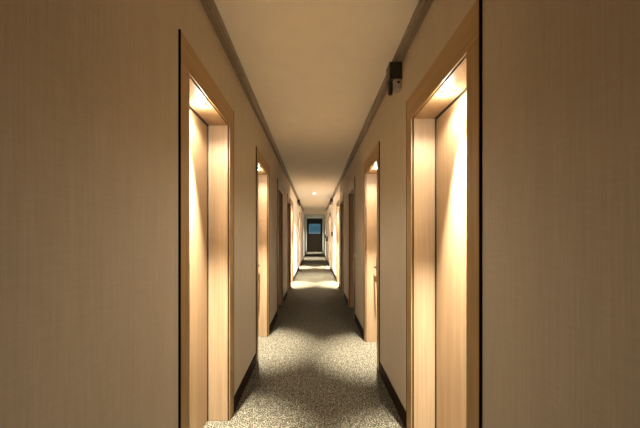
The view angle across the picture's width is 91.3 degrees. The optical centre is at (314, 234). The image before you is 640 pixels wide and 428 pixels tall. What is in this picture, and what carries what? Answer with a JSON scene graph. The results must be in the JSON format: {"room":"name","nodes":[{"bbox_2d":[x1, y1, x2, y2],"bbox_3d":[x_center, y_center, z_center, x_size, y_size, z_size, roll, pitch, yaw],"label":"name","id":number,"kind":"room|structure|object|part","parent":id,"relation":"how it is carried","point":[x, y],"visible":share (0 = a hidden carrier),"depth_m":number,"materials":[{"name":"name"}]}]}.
{"room":"hotel corridor","nodes":[
{"label":"hotel corridor","id":0,"kind":"room"},
{"bbox_2d":[0,0,306,427],"bbox_3d":[-0.840,0.004,12.200,0.360,2.859,29.600,0,0,0],"label":"wall","id":1,"kind":"structure","parent":0,"point":[89,88],"depth_m":0.99,"materials":[{"name":"beige paint"}]},
{"bbox_2d":[178,29,233,427],"bbox_3d":[-0.784,0.217,2.023,0.268,2.431,1.010,0,0,0],"label":"door","id":2,"kind":"structure","parent":1,"relation":"in","point":[205,137],"depth_m":2.29,"materials":[{"name":"brown wood"}]},
{"bbox_2d":[194,102,206,106],"bbox_3d":[-0.735,-0.839,2.023,0.080,0.012,0.080,0,0,0],"label":"recessed light","id":3,"kind":"object","parent":2,"relation":"attached to","point":[198,104],"visible":1,"depth_m":2.01,"materials":[{"name":"white glass"}]},
{"bbox_2d":[200,0,303,209],"bbox_3d":[-0.635,-1.389,7.450,0.050,0.072,20.098,0,0,0],"label":"crown molding","id":4,"kind":"structure","parent":1,"relation":"attached to","point":[210,7],"depth_m":2.55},
{"bbox_2d":[256,146,269,359],"bbox_3d":[-0.784,0.217,4.023,0.268,2.431,1.010,0,0,0],"label":"door","id":5,"kind":"structure","parent":1,"relation":"in","point":[262,175],"depth_m":4.41,"materials":[{"name":"brown wood"}]},
{"bbox_2d":[234,251,306,411],"bbox_3d":[-0.653,1.378,12.206,0.013,0.112,29.587,0,0,0],"label":"baseboard","id":6,"kind":"structure","parent":1,"relation":"attached to","point":[237,397],"depth_m":3.12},
{"bbox_2d":[277,178,282,309],"bbox_3d":[-0.784,0.217,6.023,0.268,2.431,1.010,0,0,0],"label":"door","id":7,"kind":"structure","parent":1,"relation":"in","point":[279,186],"depth_m":6.41,"materials":[{"name":"brown wood"}]},
{"bbox_3d":[-0.655,0.294,6.023,0.009,2.278,0.998,0,0,0],"label":"casing","id":8,"kind":"part","parent":7,"relation":"part of","materials":[{"name":"brown wood"}]},
{"bbox_2d":[287,194,290,289],"bbox_3d":[-0.784,0.217,8.023,0.268,2.431,1.010,0,0,0],"label":"door","id":9,"kind":"structure","parent":1,"relation":"in","point":[288,197],"depth_m":8.41,"materials":[{"name":"brown wood"}]},
{"bbox_2d":[291,200,292,281],"bbox_3d":[-0.784,0.217,9.110,0.268,2.431,1.010,0,0,0],"label":"door","id":10,"kind":"structure","parent":1,"relation":"in","point":[291,200],"depth_m":9.50,"materials":[{"name":"brown wood"}]},
{"bbox_2d":[299,212,299,266],"bbox_3d":[-0.784,0.217,13.840,0.268,2.431,1.010,0,0,0],"label":"door","id":11,"kind":"structure","parent":1,"relation":"in","point":[299,212],"depth_m":14.23,"materials":[{"name":"brown wood"}]},
{"bbox_2d":[203,252,404,427],"bbox_3d":[0.013,1.484,12.200,2.065,0.100,29.800,0,0,0],"label":"floor","id":12,"kind":"structure","parent":0,"point":[315,368],"depth_m":3.26,"materials":[{"name":"beige carpet"}]},
{"bbox_2d":[303,210,326,260],"bbox_3d":[0.013,0.004,17.570,1.345,2.859,0.140,0,0,0],"label":"frame","id":13,"kind":"object","parent":12,"relation":"on","point":[304,211],"visible":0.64,"depth_m":17.50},
{"bbox_2d":[307,218,321,251],"bbox_3d":[0.013,0.004,27.044,2.065,2.859,0.112,0,0,0],"label":"wall","id":14,"kind":"structure","parent":0,"point":[314,242],"depth_m":27.00,"materials":[{"name":"brown paint"}]},
{"bbox_2d":[307,219,321,234],"bbox_3d":[0.010,-0.705,27.017,1.300,1.370,0.135,0,0,0],"label":"window","id":15,"kind":"structure","parent":14,"relation":"in","point":[314,226],"depth_m":26.99,"materials":[{"name":"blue glass"}]},
{"bbox_3d":[0.010,-0.530,27.043,1.000,0.860,0.006,0,0,0],"label":"pane","id":16,"kind":"part","parent":15,"relation":"part of","materials":[{"name":"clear glass"}]},
{"bbox_2d":[214,0,418,217],"bbox_3d":[0.013,-1.475,12.200,2.065,0.100,29.800,0,0,0],"label":"ceiling","id":17,"kind":"structure","parent":0,"point":[315,70],"depth_m":2.65,"materials":[{"name":"beige paint"}]},
{"bbox_2d":[322,0,639,427],"bbox_3d":[0.865,0.004,12.200,0.360,2.859,29.600,0,0,0],"label":"wall","id":18,"kind":"structure","parent":0,"point":[561,78],"depth_m":0.94,"materials":[{"name":"beige paint"}]},
{"bbox_2d":[329,212,330,265],"bbox_3d":[0.809,0.225,13.848,0.268,2.416,1.025,0,0,0],"label":"door","id":19,"kind":"structure","parent":18,"relation":"in","point":[330,212],"depth_m":13.33,"materials":[{"name":"brown wood"}]},
{"bbox_3d":[0.680,0.309,13.848,0.009,2.248,1.013,0,0,0],"label":"casing","id":20,"kind":"part","parent":19,"relation":"part of","materials":[{"name":"brown wood"}]},
{"bbox_2d":[336,200,338,281],"bbox_3d":[0.809,0.225,9.117,0.268,2.416,1.025,0,0,0],"label":"door","id":21,"kind":"structure","parent":18,"relation":"in","point":[337,203],"depth_m":9.52,"materials":[{"name":"brown wood"}]},
{"bbox_3d":[0.680,0.309,9.117,0.009,2.248,1.013,0,0,0],"label":"casing","id":22,"kind":"part","parent":21,"relation":"part of","materials":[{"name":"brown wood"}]},
{"bbox_2d":[340,193,343,291],"bbox_3d":[0.809,0.225,7.793,0.268,2.416,1.025,0,0,0],"label":"door","id":23,"kind":"structure","parent":18,"relation":"in","point":[342,196],"depth_m":8.19,"materials":[{"name":"brown wood"}]},
{"bbox_3d":[0.680,0.309,7.793,0.009,2.248,1.013,0,0,0],"label":"casing","id":24,"kind":"part","parent":23,"relation":"part of","materials":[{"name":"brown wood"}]},
{"bbox_2d":[348,177,354,312],"bbox_3d":[0.809,0.225,5.793,0.268,2.416,1.025,0,0,0],"label":"door","id":25,"kind":"structure","parent":18,"relation":"in","point":[351,188],"depth_m":6.19,"materials":[{"name":"brown wood"}]},
{"bbox_3d":[0.680,0.309,5.793,0.009,2.248,1.013,0,0,0],"label":"casing","id":26,"kind":"part","parent":25,"relation":"part of","materials":[{"name":"brown wood"}]},
{"bbox_2d":[322,250,405,427],"bbox_3d":[0.678,1.378,12.206,0.013,0.112,29.587,0,0,0],"label":"baseboard","id":27,"kind":"structure","parent":18,"relation":"attached to","point":[400,409],"depth_m":2.84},
{"bbox_2d":[364,141,379,370],"bbox_3d":[0.809,0.225,3.792,0.268,2.416,1.025,0,0,0],"label":"door","id":28,"kind":"structure","parent":18,"relation":"in","point":[371,175],"depth_m":4.19,"materials":[{"name":"brown wood"}]},
{"bbox_2d":[326,0,432,210],"bbox_3d":[0.660,-1.389,7.450,0.050,0.072,20.098,0,0,0],"label":"crown molding","id":29,"kind":"structure","parent":18,"relation":"attached to","point":[423,6],"depth_m":2.42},
{"bbox_2d":[386,62,401,95],"bbox_3d":[0.634,-1.230,2.499,0.102,0.245,0.122,0,0,0],"label":"emergency light","id":30,"kind":"object","parent":18,"relation":"hanging from","point":[394,69],"visible":1,"depth_m":2.44,"materials":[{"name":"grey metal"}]},
{"bbox_2d":[406,0,481,427],"bbox_3d":[0.809,0.225,1.792,0.268,2.416,1.025,0,0,0],"label":"door","id":31,"kind":"structure","parent":18,"relation":"in","point":[444,134],"depth_m":1.97,"materials":[{"name":"brown wood"}]},
{"bbox_2d":[440,89,454,96],"bbox_3d":[0.760,-0.809,1.792,0.080,0.012,0.080,0,0,0],"label":"recessed light","id":32,"kind":"object","parent":31,"relation":"attached to","point":[449,92],"visible":1,"depth_m":1.78,"materials":[{"name":"white glass"}]}
]}

